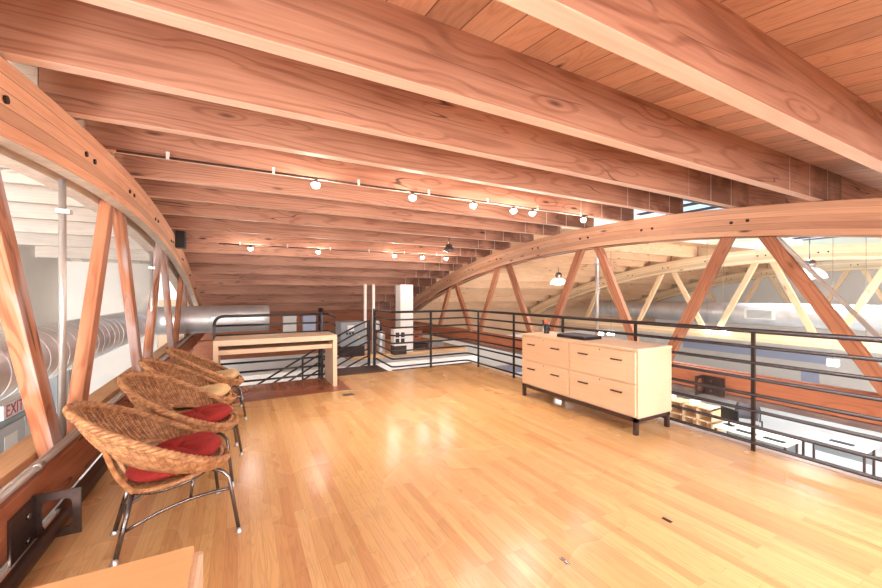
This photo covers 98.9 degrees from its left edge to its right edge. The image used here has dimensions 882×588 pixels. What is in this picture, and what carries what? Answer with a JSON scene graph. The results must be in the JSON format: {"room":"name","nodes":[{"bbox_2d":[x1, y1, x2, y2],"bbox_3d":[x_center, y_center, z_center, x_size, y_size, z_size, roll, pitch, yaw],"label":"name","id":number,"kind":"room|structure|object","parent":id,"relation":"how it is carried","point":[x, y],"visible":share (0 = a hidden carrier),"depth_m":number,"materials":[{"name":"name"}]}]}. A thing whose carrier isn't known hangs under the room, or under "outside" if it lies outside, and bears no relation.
{"room":"office loft mezzanine","nodes":[
{"label":"office loft mezzanine","id":0,"kind":"room"},
{"bbox_2d":[0,245,57,421],"bbox_3d":[-4.971,1.280,1.942,0.150,5.700,14.500,0,0,-28],"label":"wall","id":1,"kind":"structure","parent":0,"point":[41,274],"depth_m":7.29,"materials":[{"name":"paint"}]},
{"bbox_2d":[0,397,24,420],"bbox_3d":[-7.195,1.920,6.343,0.056,0.240,0.680,0,0,-28],"label":"exit sign","id":2,"kind":"object","parent":1,"relation":"attached to","point":[14,407],"visible":0.87,"depth_m":6.26,"materials":[{"name":"white"}]},
{"bbox_2d":[0,410,30,453],"bbox_3d":[-7.263,3.090,6.556,0.130,2.080,1.900,0,0,-28],"label":"door","id":3,"kind":"structure","parent":1,"relation":"in","point":[15,428],"depth_m":6.26,"materials":[{"name":"grey paint"}]},
{"bbox_2d":[49,370,68,415],"bbox_3d":[-7.783,1.905,7.638,0.235,1.350,0.560,0,0,-28],"label":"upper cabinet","id":4,"kind":"object","parent":1,"relation":"attached to","point":[53,381],"visible":0.05,"depth_m":7.43,"materials":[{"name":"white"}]},
{"bbox_2d":[67,261,157,479],"bbox_3d":[-7.560,1.280,8.720,1.650,5.700,0.100,0,0,-28],"label":"wall","id":5,"kind":"structure","parent":0,"point":[106,367],"depth_m":8.65,"materials":[{"name":"paint"}]},
{"bbox_2d":[190,309,395,354],"bbox_3d":[-4.972,1.180,13.808,7.600,1.600,0.150,0,0,-28],"label":"wall","id":6,"kind":"structure","parent":0,"point":[342,315],"depth_m":14.16,"materials":[{"name":"brown wood"}]},
{"bbox_2d":[158,300,654,374],"bbox_3d":[0.342,2.155,16.807,30.000,3.950,0.150,0,0,-28],"label":"wall","id":7,"kind":"structure","parent":0,"point":[275,364],"depth_m":17.39,"materials":[{"name":"paint"}]},
{"bbox_2d":[0,387,881,575],"bbox_3d":[4.513,4.205,8.973,30.000,0.150,18.000,0,0,-28],"label":"floor","id":8,"kind":"structure","parent":0,"point":[781,425],"depth_m":11.34,"materials":[{"name":"concrete"}]},
{"bbox_2d":[324,365,387,375],"bbox_3d":[-2.724,2.491,6.355,3.676,2.143,0.820,0,0,-28],"label":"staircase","id":9,"kind":"structure","parent":8,"relation":"on","point":[370,368],"depth_m":7.01,"materials":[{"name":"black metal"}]},
{"bbox_2d":[213,313,336,382],"bbox_3d":[-2.438,0.863,5.973,1.967,1.118,0.486,0,0,-44],"label":"railing","id":10,"kind":"object","parent":9,"relation":"on","point":[216,319],"visible":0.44,"depth_m":5.83,"materials":[{"name":"black metal"}]},
{"bbox_2d":[258,320,369,383],"bbox_3d":[-2.601,1.670,6.923,2.690,2.321,0.099,0,0,-28],"label":"stair railing","id":11,"kind":"object","parent":9,"relation":"attached to","point":[367,321],"visible":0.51,"depth_m":7.28,"materials":[{"name":"black metal"}]},
{"bbox_2d":[239,355,476,385],"bbox_3d":[-1.941,2.875,8.540,6.600,2.510,0.100,0,0,-28],"label":"parapet","id":12,"kind":"object","parent":8,"relation":"on","point":[469,357],"visible":0.04,"depth_m":8.80,"materials":[{"name":"white paint"}]},
{"bbox_2d":[670,397,721,431],"bbox_3d":[6.967,3.605,10.960,0.500,1.050,1.900,0,0,-28],"label":"shelving unit","id":13,"kind":"object","parent":8,"relation":"on","point":[705,421],"visible":0.29,"depth_m":10.52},
{"bbox_2d":[671,397,720,410],"bbox_3d":[6.958,3.095,10.955,0.480,0.030,1.900,0,0,-28],"label":"shelf","id":14,"kind":"object","parent":13,"relation":"attached to","point":[684,402],"depth_m":10.43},
{"bbox_2d":[670,409,721,423],"bbox_3d":[6.958,3.435,10.955,0.480,0.030,1.900,0,0,-28],"label":"shelf","id":15,"kind":"object","parent":13,"relation":"attached to","point":[692,415],"depth_m":10.49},
{"bbox_2d":[735,402,762,426],"bbox_3d":[8.438,3.541,10.399,0.656,1.178,0.628,0,0,42],"label":"office chair","id":16,"kind":"object","parent":8,"relation":"on","point":[744,414],"visible":0.16,"depth_m":10.60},
{"bbox_2d":[713,422,800,452],"bbox_3d":[7.660,3.763,9.233,0.700,0.735,1.500,0,0,-28],"label":"office desk","id":17,"kind":"object","parent":8,"relation":"on","point":[791,445],"visible":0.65,"depth_m":9.12,"materials":[{"name":"beige"}]},
{"bbox_2d":[721,406,738,426],"bbox_3d":[7.480,3.180,9.783,0.160,0.430,0.500,0,0,-8],"label":"computer monitor","id":18,"kind":"object","parent":17,"relation":"on","point":[726,412],"visible":0.76,"depth_m":9.77,"materials":[{"name":"black plastic"}]},
{"bbox_2d":[800,431,877,475],"bbox_3d":[9.171,3.763,8.734,0.700,0.735,1.100,0,0,-28],"label":"office desk","id":19,"kind":"object","parent":8,"relation":"on","point":[869,449],"visible":0.79,"depth_m":8.71,"materials":[{"name":"grey paint"}]},
{"bbox_2d":[18,363,881,587],"bbox_3d":[0.608,1.458,2.136,5.080,0.164,9.600,0,0,-28],"label":"floor","id":20,"kind":"structure","parent":0,"point":[446,476],"depth_m":2.47,"materials":[{"name":"brown wood"}]},
{"bbox_2d":[55,454,113,515],"bbox_3d":[-3.155,1.343,3.894,0.070,0.075,3.600,0,0,-28],"label":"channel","id":21,"kind":"object","parent":20,"relation":"on","point":[90,479],"visible":0.21,"depth_m":2.67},
{"bbox_2d":[0,350,193,581],"bbox_3d":[-2.722,1.369,2.969,0.025,0.022,14.200,0,0,-28],"label":"trim","id":22,"kind":"structure","parent":20,"relation":"on","point":[51,518],"depth_m":1.98,"materials":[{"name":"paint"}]},
{"bbox_2d":[34,546,202,587],"bbox_3d":[-0.697,1.000,0.372,0.719,0.760,0.912,0,0,-28],"label":"side table","id":23,"kind":"object","parent":20,"relation":"on","point":[180,568],"visible":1,"depth_m":0.84,"materials":[{"name":"brown wood"}]},
{"bbox_2d":[62,401,242,566],"bbox_3d":[-1.629,0.972,2.164,0.767,0.816,0.778,0,0,-41],"label":"chair","id":24,"kind":"object","parent":20,"relation":"on","point":[184,453],"visible":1,"depth_m":2.06,"materials":[{"name":"brown wicker"}]},
{"bbox_2d":[125,432,221,482],"bbox_3d":[-1.560,0.945,2.225,0.465,0.150,0.472,0,0,-41],"label":"cushion","id":25,"kind":"object","parent":24,"relation":"on","point":[197,443],"depth_m":2.18,"materials":[{"name":"red fabric"}]},
{"bbox_2d":[116,371,244,486],"bbox_3d":[-1.940,0.972,2.844,0.767,0.816,0.778,0,0,-22],"label":"chair","id":26,"kind":"object","parent":20,"relation":"on","point":[210,413],"visible":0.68,"depth_m":2.87,"materials":[{"name":"brown wicker"}]},
{"bbox_2d":[180,403,231,422],"bbox_3d":[-1.855,0.945,2.878,0.465,0.150,0.472,0,0,-22],"label":"cushion","id":27,"kind":"object","parent":26,"relation":"on","point":[219,412],"depth_m":2.87,"materials":[{"name":"red fabric"}]},
{"bbox_2d":[138,358,238,446],"bbox_3d":[-2.314,0.972,3.491,0.767,0.816,0.778,0,0,-31],"label":"chair","id":28,"kind":"object","parent":20,"relation":"on","point":[223,391],"visible":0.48,"depth_m":3.59,"materials":[{"name":"brown wicker"}]},
{"bbox_2d":[177,383,230,407],"bbox_3d":[-2.235,0.945,3.539,0.465,0.150,0.472,0,0,-31],"label":"cushion","id":29,"kind":"object","parent":28,"relation":"on","point":[220,389],"depth_m":3.52,"materials":[{"name":"beige fabric"}]},
{"bbox_2d":[164,347,247,419],"bbox_3d":[-2.604,0.972,4.197,0.767,0.816,0.778,0,0,-32],"label":"chair","id":30,"kind":"object","parent":20,"relation":"on","point":[217,372],"visible":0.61,"depth_m":4.16,"materials":[{"name":"brown wicker"}]},
{"bbox_2d":[215,369,239,377],"bbox_3d":[-2.527,0.945,4.246,0.465,0.150,0.472,0,0,-32],"label":"cushion","id":31,"kind":"object","parent":30,"relation":"on","point":[233,373],"depth_m":4.25,"materials":[{"name":"beige fabric"}]},
{"bbox_2d":[213,331,336,386],"bbox_3d":[-2.394,0.993,5.529,1.590,0.766,0.610,0,0,-28],"label":"writing desk","id":32,"kind":"object","parent":20,"relation":"on","point":[261,343],"visible":0.9,"depth_m":5.42,"materials":[{"name":"brown wood"}]},
{"bbox_2d":[219,341,331,354],"bbox_3d":[-2.396,0.777,5.533,1.470,0.065,0.500,0,0,-28],"label":"shelf","id":33,"kind":"object","parent":32,"relation":"attached to","point":[275,347],"depth_m":5.36,"materials":[{"name":"brown wood"}]},
{"bbox_2d":[521,331,671,435],"bbox_3d":[1.737,0.958,4.533,0.594,0.845,1.712,0,0,-28],"label":"credenza","id":34,"kind":"object","parent":20,"relation":"on","point":[628,380],"visible":1,"depth_m":4.02,"materials":[{"name":"brown wood"}]},
{"bbox_2d":[557,332,601,339],"bbox_3d":[1.676,0.514,4.597,0.280,0.042,0.440,0,0,-28],"label":"case","id":35,"kind":"object","parent":34,"relation":"on","point":[572,335],"visible":1,"depth_m":4.49,"materials":[{"name":"black plastic"}]},
{"bbox_2d":[373,309,881,481],"bbox_3d":[1.404,0.892,4.159,1.626,1.176,9.022,0,0,-28],"label":"guard railing","id":36,"kind":"object","parent":20,"relation":"on","point":[753,346],"visible":0.94,"depth_m":3.42,"materials":[{"name":"black metal"}]},
{"bbox_2d":[472,362,881,485],"bbox_3d":[2.893,1.528,3.376,0.120,0.304,9.640,0,0,-28],"label":"trim","id":37,"kind":"structure","parent":20,"relation":"attached to","point":[660,418],"depth_m":3.28,"materials":[{"name":"grey"}]},
{"bbox_2d":[384,0,881,300],"bbox_3d":[6.965,-0.588,10.165,24.150,2.105,17.800,0,0,-28],"label":"ceiling","id":38,"kind":"structure","parent":0,"point":[842,39],"depth_m":2.04,"materials":[{"name":"wood"}]},
{"bbox_2d":[219,242,460,256],"bbox_3d":[-1.833,-0.969,8.337,5.300,0.062,0.024,0,0,-28],"label":"track","id":39,"kind":"object","parent":38,"relation":"attached to","point":[239,242],"visible":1,"depth_m":8.05,"materials":[{"name":"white metal"}]},
{"bbox_2d":[116,149,587,216],"bbox_3d":[-0.231,-1.214,4.465,5.610,0.062,0.024,0,0,-28],"label":"track","id":40,"kind":"object","parent":38,"relation":"attached to","point":[167,156],"visible":1,"depth_m":3.91,"materials":[{"name":"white metal"}]},
{"bbox_2d":[561,199,757,243],"bbox_3d":[6.039,-1.865,8.766,6.720,0.630,3.200,0,0,-28],"label":"skylight","id":41,"kind":"object","parent":38,"relation":"attached to","point":[597,222],"visible":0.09,"depth_m":9.53,"materials":[{"name":"beige"}]},
{"bbox_2d":[803,237,828,278],"bbox_3d":[7.699,-0.916,7.883,0.560,1.207,0.560,0,0,-28],"label":"lamp","id":42,"kind":"object","parent":41,"relation":"hanging from","point":[812,263],"visible":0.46,"depth_m":7.75,"materials":[{"name":"silver metal"}]},
{"bbox_2d":[591,300,881,331],"bbox_3d":[10.208,0.660,13.138,0.759,0.728,11.600,0,0,-28],"label":"duct","id":43,"kind":"object","parent":38,"relation":"hanging from","point":[774,314],"visible":0.73,"depth_m":12.47,"materials":[{"name":"metal"}]},
{"bbox_2d":[710,237,881,249],"bbox_3d":[12.130,-1.865,12.009,6.720,0.630,3.200,0,0,-28],"label":"skylight","id":44,"kind":"object","parent":38,"relation":"attached to","point":[754,244],"visible":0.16,"depth_m":13.77,"materials":[{"name":"beige"}]},
{"bbox_2d":[530,242,881,353],"bbox_3d":[8.615,0.047,10.959,0.312,2.566,17.550,0,0,-28],"label":"truss","id":45,"kind":"object","parent":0,"point":[847,251],"visible":0.79,"depth_m":10.77,"materials":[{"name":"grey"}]},
{"bbox_2d":[422,301,536,308],"bbox_3d":[1.694,0.449,16.949,6.840,0.358,0.090,0,0,-28],"label":"joist","id":46,"kind":"object","parent":45,"relation":"on","point":[494,304],"visible":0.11,"depth_m":16.89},
{"bbox_2d":[417,294,548,301],"bbox_3d":[2.070,0.142,16.243,6.840,0.358,0.090,0,0,-28],"label":"joist","id":47,"kind":"object","parent":45,"relation":"on","point":[453,298],"visible":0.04,"depth_m":16.30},
{"bbox_2d":[426,286,561,294],"bbox_3d":[2.446,-0.138,15.537,6.840,0.358,0.090,0,0,-28],"label":"joist","id":48,"kind":"object","parent":45,"relation":"on","point":[465,291],"visible":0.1,"depth_m":15.63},
{"bbox_2d":[436,278,576,288],"bbox_3d":[2.845,-0.404,14.786,6.840,0.358,0.090,0,0,-28],"label":"joist","id":49,"kind":"object","parent":45,"relation":"on","point":[473,283],"visible":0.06,"depth_m":14.63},
{"bbox_2d":[449,271,593,282],"bbox_3d":[3.268,-0.653,13.992,6.840,0.358,0.090,0,0,-28],"label":"joist","id":50,"kind":"object","parent":45,"relation":"on","point":[502,277],"visible":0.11,"depth_m":13.99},
{"bbox_2d":[462,264,603,276],"bbox_3d":[3.653,-0.849,13.268,6.840,0.358,0.090,0,0,-28],"label":"joist","id":51,"kind":"object","parent":45,"relation":"on","point":[530,271],"visible":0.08,"depth_m":13.20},
{"bbox_2d":[476,257,628,271],"bbox_3d":[4.011,-1.005,12.597,6.840,0.358,0.090,0,0,-28],"label":"joist","id":52,"kind":"object","parent":45,"relation":"on","point":[531,264],"visible":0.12,"depth_m":12.50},
{"bbox_2d":[492,250,647,266],"bbox_3d":[4.372,-1.137,11.918,6.840,0.358,0.090,0,0,-28],"label":"joist","id":53,"kind":"object","parent":45,"relation":"on","point":[557,259],"visible":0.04,"depth_m":12.04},
{"bbox_2d":[511,242,670,261],"bbox_3d":[4.748,-1.248,11.211,6.840,0.358,0.090,0,0,-28],"label":"joist","id":54,"kind":"object","parent":45,"relation":"on","point":[588,253],"visible":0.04,"depth_m":11.70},
{"bbox_2d":[534,232,696,257],"bbox_3d":[5.138,-1.334,10.479,6.840,0.358,0.090,0,0,-28],"label":"joist","id":55,"kind":"object","parent":45,"relation":"on","point":[664,249],"visible":0.31,"depth_m":11.07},
{"bbox_2d":[747,184,881,238],"bbox_3d":[7.131,-1.317,6.714,6.860,0.358,0.090,0,0,-28],"label":"joist","id":56,"kind":"object","parent":45,"relation":"on","point":[756,196],"visible":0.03,"depth_m":5.30,"materials":[{"name":"brown wood"}]},
{"bbox_2d":[841,176,881,199],"bbox_3d":[7.623,-1.226,6.046,6.620,0.358,0.090,0,0,-28],"label":"joist","id":57,"kind":"object","parent":45,"relation":"on","point":[850,189],"visible":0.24,"depth_m":4.67,"materials":[{"name":"brown wood"}]},
{"bbox_2d":[655,260,881,392],"bbox_3d":[17.712,1.255,15.887,0.200,5.750,17.800,0,0,-28],"label":"wall","id":58,"kind":"structure","parent":0,"point":[855,284],"depth_m":18.44,"materials":[{"name":"white paint"}]},
{"bbox_2d":[683,341,827,364],"bbox_3d":[15.682,2.865,19.451,0.014,0.530,6.200,0,0,-28],"label":"wall graphic","id":59,"kind":"structure","parent":58,"relation":"attached to","point":[720,348],"depth_m":18.81,"materials":[{"name":"blue paint"}]},
{"bbox_2d":[801,371,870,391],"bbox_3d":[17.221,3.800,16.532,0.040,0.680,2.200,0,0,-28],"label":"notice board","id":60,"kind":"object","parent":58,"relation":"attached to","point":[859,384],"visible":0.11,"depth_m":16.43,"materials":[{"name":"blue paint"}]},
{"bbox_2d":[833,169,881,190],"bbox_3d":[8.318,-0.908,4.485,6.900,1.368,6.500,0,0,-28],"label":"ceiling","id":61,"kind":"structure","parent":0,"point":[872,178],"depth_m":4.43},
{"bbox_3d":[10.212,1.655,1.726,26.750,4.950,0.150,0,0,-28],"label":"wall","id":62,"kind":"structure","parent":0,"visible":0},
{"bbox_2d":[0,312,146,400],"bbox_3d":[-3.272,0.645,1.996,0.608,0.608,12.800,0,0,-28],"label":"spiral duct","id":63,"kind":"object","parent":62,"relation":"attached to","point":[112,335],"visible":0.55,"depth_m":4.20,"materials":[{"name":"metal"}]},
{"bbox_2d":[155,305,269,334],"bbox_3d":[-5.205,0.580,8.719,2.236,0.628,0.644,0,0,-28],"label":"duct","id":64,"kind":"object","parent":63,"relation":"attached to","point":[194,319],"visible":0.91,"depth_m":8.50,"materials":[{"name":"metal"}]},
{"bbox_2d":[0,56,203,568],"bbox_3d":[-3.693,0.047,4.406,0.402,2.566,17.550,0,0,-28],"label":"truss","id":65,"kind":"object","parent":62,"relation":"attached to","point":[40,141],"visible":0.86,"depth_m":2.60,"materials":[{"name":"brown wood"}]},
{"bbox_2d":[6,60,38,87],"bbox_3d":[-3.601,-1.379,1.929,2.256,0.358,0.090,0,0,-28],"label":"joist","id":66,"kind":"object","parent":65,"relation":"on","point":[31,72],"visible":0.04,"depth_m":2.40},
{"bbox_2d":[0,165,49,187],"bbox_3d":[-4.766,-1.396,4.118,2.256,0.358,0.090,0,0,-28],"label":"joist","id":67,"kind":"object","parent":65,"relation":"on","point":[9,176],"visible":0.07,"depth_m":4.13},
{"bbox_2d":[0,506,72,587],"bbox_3d":[-1.188,1.322,0.263,0.072,0.070,4.580,0,0,-28],"label":"rod","id":68,"kind":"object","parent":65,"relation":"attached to","point":[18,573],"visible":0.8,"depth_m":1.91,"materials":[{"name":"black metal"}]},
{"bbox_2d":[7,486,81,567],"bbox_3d":[-2.121,1.250,2.036,0.205,0.260,0.268,0,0,-28],"label":"bracket","id":69,"kind":"object","parent":65,"relation":"attached to","point":[26,525],"visible":0.8,"depth_m":2.08,"materials":[{"name":"black metal"}]},
{"bbox_2d":[3,183,86,207],"bbox_3d":[-5.166,-1.343,4.869,2.256,0.358,0.090,0,0,-28],"label":"joist","id":70,"kind":"object","parent":65,"relation":"on","point":[14,192],"visible":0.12,"depth_m":4.81,"materials":[{"name":"wood"}]},
{"bbox_2d":[8,202,96,222],"bbox_3d":[-5.556,-1.261,5.601,2.256,0.358,0.090,0,0,-28],"label":"joist","id":71,"kind":"object","parent":65,"relation":"on","point":[17,210],"visible":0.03,"depth_m":5.47,"materials":[{"name":"wood"}]},
{"bbox_2d":[55,179,72,436],"bbox_3d":[-2.769,0.102,2.774,0.077,1.885,0.057,0,0,-28],"label":"conduit","id":72,"kind":"object","parent":65,"relation":"attached to","point":[62,210],"visible":0.86,"depth_m":2.75,"materials":[{"name":"grey"}]},
{"bbox_2d":[12,218,130,237],"bbox_3d":[-5.932,-1.154,6.307,2.256,0.358,0.090,0,0,-28],"label":"joist","id":73,"kind":"object","parent":65,"relation":"on","point":[19,224],"visible":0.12,"depth_m":6.07,"materials":[{"name":"wood"}]},
{"bbox_2d":[15,232,143,249],"bbox_3d":[-6.294,-1.025,6.987,2.256,0.358,0.090,0,0,-28],"label":"joist","id":74,"kind":"object","parent":65,"relation":"on","point":[34,239],"visible":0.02,"depth_m":6.67,"materials":[{"name":"wood"}]},
{"bbox_2d":[35,246,149,260],"bbox_3d":[-6.651,-0.873,7.658,2.256,0.358,0.090,0,0,-28],"label":"joist","id":75,"kind":"object","parent":65,"relation":"on","point":[40,251],"visible":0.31,"depth_m":7.38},
{"bbox_2d":[0,333,193,503],"bbox_3d":[-3.292,1.023,3.912,0.071,0.046,13.000,0,0,-28],"label":"conduit","id":76,"kind":"object","parent":65,"relation":"on","point":[7,490],"visible":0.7,"depth_m":2.30,"materials":[{"name":"grey"}]},
{"bbox_2d":[149,252,155,358],"bbox_3d":[-4.249,0.212,5.555,0.077,1.665,0.057,0,0,-28],"label":"conduit","id":77,"kind":"object","parent":65,"relation":"attached to","point":[151,267],"visible":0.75,"depth_m":5.53,"materials":[{"name":"grey"}]},
{"bbox_2d":[175,230,185,248],"bbox_3d":[-4.622,-0.960,6.716,0.145,0.299,0.253,0,0,-28],"label":"wall speaker","id":78,"kind":"object","parent":65,"relation":"attached to","point":[180,236],"visible":1,"depth_m":6.61,"materials":[{"name":"black plastic"}]},
{"bbox_2d":[197,330,421,360],"bbox_3d":[-3.621,1.530,11.695,6.600,0.540,0.250,0,0,-28],"label":"cross beam","id":79,"kind":"structure","parent":65,"relation":"attached to","point":[204,347],"depth_m":10.54,"materials":[{"name":"brown wood"}]},
{"bbox_2d":[282,316,296,331],"bbox_3d":[-4.501,0.920,11.221,0.372,0.680,0.212,0,0,-28],"label":"storage box","id":80,"kind":"object","parent":79,"relation":"on","point":[286,319],"visible":0.51,"depth_m":11.13,"materials":[{"name":"white paint"}]},
{"bbox_2d":[302,315,315,330],"bbox_3d":[-4.016,0.960,11.479,0.372,0.600,0.212,0,0,-28],"label":"storage box","id":81,"kind":"object","parent":79,"relation":"on","point":[312,318],"visible":0.76,"depth_m":11.39,"materials":[{"name":"blue paint"}]},
{"bbox_2d":[344,337,465,360],"bbox_3d":[-1.412,1.550,11.058,3.300,0.100,2.850,0,0,-28],"label":"platform","id":82,"kind":"object","parent":79,"relation":"attached to","point":[387,345],"visible":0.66,"depth_m":10.10,"materials":[{"name":"brown wood"}]},
{"bbox_2d":[335,320,364,357],"bbox_3d":[-2.219,1.083,9.233,0.588,0.824,0.615,0,0,-28],"label":"handler","id":83,"kind":"object","parent":82,"relation":"on","point":[341,326],"visible":0.74,"depth_m":8.99,"materials":[{"name":"grey metal"}]},
{"bbox_2d":[391,329,406,354],"bbox_3d":[-1.054,1.190,9.427,0.340,0.620,0.248,0,0,-28],"label":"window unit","id":84,"kind":"structure","parent":82,"relation":"on","point":[394,339],"depth_m":9.33,"materials":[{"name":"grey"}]},
{"bbox_2d":[396,285,412,351],"bbox_3d":[-0.962,0.630,9.882,0.350,1.740,0.350,0,0,-28],"label":"column","id":85,"kind":"structure","parent":82,"relation":"on","point":[404,293],"depth_m":9.75,"materials":[{"name":"white paint"}]},
{"bbox_2d":[422,331,881,432],"bbox_3d":[2.811,1.367,6.934,0.080,0.066,16.000,0,0,-28],"label":"steel ledger","id":86,"kind":"object","parent":62,"relation":"attached to","point":[821,416],"visible":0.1,"depth_m":4.51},
{"bbox_2d":[413,198,881,424],"bbox_3d":[2.524,0.047,7.716,0.312,2.566,17.550,0,0,-28],"label":"truss","id":87,"kind":"object","parent":86,"relation":"on","point":[855,217],"visible":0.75,"depth_m":5.19,"materials":[{"name":"brown wood"}]},
{"bbox_2d":[202,302,395,310],"bbox_3d":[-4.469,0.405,13.544,7.120,0.358,0.090,0,0,-28],"label":"joist","id":88,"kind":"object","parent":87,"relation":"on","point":[300,306],"visible":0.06,"depth_m":13.50,"materials":[{"name":"brown wood"}]},
{"bbox_2d":[199,294,416,302],"bbox_3d":[-4.093,0.102,12.838,7.120,0.358,0.090,0,0,-28],"label":"joist","id":89,"kind":"object","parent":87,"relation":"on","point":[205,298],"visible":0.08,"depth_m":12.35,"materials":[{"name":"brown wood"}]},
{"bbox_2d":[196,284,425,293],"bbox_3d":[-3.717,-0.174,12.131,7.120,0.358,0.090,0,0,-28],"label":"joist","id":90,"kind":"object","parent":87,"relation":"on","point":[202,288],"visible":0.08,"depth_m":11.64,"materials":[{"name":"brown wood"}]},
{"bbox_2d":[192,273,435,286],"bbox_3d":[-3.317,-0.436,11.381,7.120,0.358,0.090,0,0,-28],"label":"joist","id":91,"kind":"object","parent":87,"relation":"on","point":[200,278],"visible":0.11,"depth_m":10.97,"materials":[{"name":"brown wood"}]},
{"bbox_2d":[188,262,448,277],"bbox_3d":[-2.894,-0.681,10.587,7.120,0.358,0.090,0,0,-28],"label":"joist","id":92,"kind":"object","parent":87,"relation":"on","point":[218,268],"visible":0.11,"depth_m":10.19,"materials":[{"name":"brown wood"}]},
{"bbox_2d":[184,252,461,270],"bbox_3d":[-2.509,-0.873,9.863,7.120,0.358,0.090,0,0,-28],"label":"joist","id":93,"kind":"object","parent":87,"relation":"on","point":[192,257],"visible":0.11,"depth_m":9.43,"materials":[{"name":"brown wood"}]},
{"bbox_2d":[182,241,475,263],"bbox_3d":[-2.152,-1.025,9.192,7.120,0.358,0.090,0,0,-28],"label":"joist","id":94,"kind":"object","parent":87,"relation":"on","point":[196,247],"visible":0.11,"depth_m":8.73,"materials":[{"name":"brown wood"}]},
{"bbox_2d":[171,228,491,257],"bbox_3d":[-1.790,-1.154,8.512,7.120,0.358,0.090,0,0,-28],"label":"joist","id":95,"kind":"object","parent":87,"relation":"on","point":[191,235],"visible":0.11,"depth_m":8.04,"materials":[{"name":"brown wood"}]},
{"bbox_2d":[162,214,510,250],"bbox_3d":[-1.414,-1.261,7.806,7.120,0.358,0.090,0,0,-28],"label":"joist","id":96,"kind":"object","parent":87,"relation":"on","point":[174,221],"visible":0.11,"depth_m":7.25,"materials":[{"name":"brown wood"}]},
{"bbox_2d":[150,197,533,242],"bbox_3d":[-1.024,-1.343,7.073,7.120,0.358,0.090,0,0,-28],"label":"joist","id":97,"kind":"object","parent":87,"relation":"on","point":[165,206],"visible":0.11,"depth_m":6.48,"materials":[{"name":"brown wood"}]},
{"bbox_2d":[134,178,560,235],"bbox_3d":[-0.625,-1.396,6.323,7.120,0.358,0.090,0,0,-28],"label":"joist","id":98,"kind":"object","parent":87,"relation":"on","point":[153,188],"visible":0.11,"depth_m":5.67,"materials":[{"name":"brown wood"}]},
{"bbox_2d":[114,153,593,228],"bbox_3d":[-0.235,-1.418,5.590,7.120,0.358,0.090,0,0,-28],"label":"joist","id":99,"kind":"object","parent":87,"relation":"on","point":[137,166],"visible":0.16,"depth_m":4.84,"materials":[{"name":"brown wood"}]},
{"bbox_2d":[85,119,633,221],"bbox_3d":[0.155,-1.413,4.858,7.120,0.358,0.090,0,0,-28],"label":"joist","id":100,"kind":"object","parent":87,"relation":"on","point":[112,137],"visible":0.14,"depth_m":4.02,"materials":[{"name":"brown wood"}]},
{"bbox_2d":[39,67,682,214],"bbox_3d":[0.541,-1.379,4.134,7.120,0.358,0.090,0,0,-28],"label":"joist","id":101,"kind":"object","parent":87,"relation":"on","point":[83,97],"visible":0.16,"depth_m":3.18,"materials":[{"name":"brown wood"}]},
{"bbox_2d":[0,0,746,207],"bbox_3d":[0.926,-1.317,3.410,7.120,0.358,0.090,0,0,-28],"label":"joist","id":102,"kind":"object","parent":87,"relation":"on","point":[76,37],"visible":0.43,"depth_m":2.37,"materials":[{"name":"brown wood"}]},
{"bbox_2d":[78,0,840,201],"bbox_3d":[1.431,-1.226,2.750,7.390,0.358,0.090,0,0,-28],"label":"joist","id":103,"kind":"object","parent":87,"relation":"on","point":[380,41],"visible":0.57,"depth_m":2.02,"materials":[{"name":"brown wood"}]},
{"bbox_2d":[594,253,598,334],"bbox_3d":[3.011,0.113,7.268,0.105,1.865,0.078,0,0,-28],"label":"conduit","id":104,"kind":"object","parent":87,"relation":"attached to","point":[596,263],"visible":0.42,"depth_m":7.24,"materials":[{"name":"grey"}]},
{"bbox_2d":[497,0,881,172],"bbox_3d":[2.240,-1.104,2.240,8.340,0.358,0.090,0,0,-28],"label":"joist","id":105,"kind":"object","parent":87,"relation":"on","point":[704,46],"visible":1,"depth_m":1.69,"materials":[{"name":"brown wood"}]},
{"bbox_2d":[695,374,724,397],"bbox_3d":[3.630,1.252,5.096,0.208,0.263,0.271,0,0,-28],"label":"bracket","id":106,"kind":"object","parent":87,"relation":"attached to","point":[711,380],"visible":0.88,"depth_m":5.16,"materials":[{"name":"black metal"}]},
{"bbox_2d":[776,236,881,343],"bbox_3d":[4.451,0.165,4.109,0.040,1.754,1.302,0,0,-28],"label":"brace","id":107,"kind":"object","parent":87,"relation":"attached to","point":[789,249],"visible":0.89,"depth_m":4.23,"materials":[{"name":"grey"}]},
{"bbox_2d":[631,260,881,332],"bbox_3d":[14.705,0.047,14.201,0.312,2.566,17.550,0,0,-28],"label":"truss","id":108,"kind":"object","parent":62,"relation":"attached to","point":[847,266],"visible":0.48,"depth_m":15.59,"materials":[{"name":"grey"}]},
{"bbox_2d":[549,295,641,300],"bbox_3d":[8.160,0.142,19.485,6.840,0.358,0.090,0,0,-28],"label":"joist","id":109,"kind":"object","parent":108,"relation":"on","point":[585,297],"visible":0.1,"depth_m":19.65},
{"bbox_2d":[587,289,655,294],"bbox_3d":[8.536,-0.138,18.779,6.840,0.358,0.090,0,0,-28],"label":"joist","id":110,"kind":"object","parent":108,"relation":"on","point":[604,291],"visible":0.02,"depth_m":19.36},
{"bbox_2d":[577,282,671,289],"bbox_3d":[8.936,-0.404,18.029,6.840,0.358,0.090,0,0,-28],"label":"joist","id":111,"kind":"object","parent":108,"relation":"on","point":[626,285],"visible":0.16,"depth_m":18.36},
{"bbox_2d":[594,277,689,283],"bbox_3d":[9.359,-0.653,17.235,6.840,0.358,0.090,0,0,-28],"label":"joist","id":112,"kind":"object","parent":108,"relation":"on","point":[647,280],"visible":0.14,"depth_m":17.46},
{"bbox_2d":[648,261,745,271],"bbox_3d":[10.463,-1.137,15.160,6.840,0.358,0.090,0,0,-28],"label":"joist","id":113,"kind":"object","parent":108,"relation":"on","point":[726,268],"visible":0.14,"depth_m":16.06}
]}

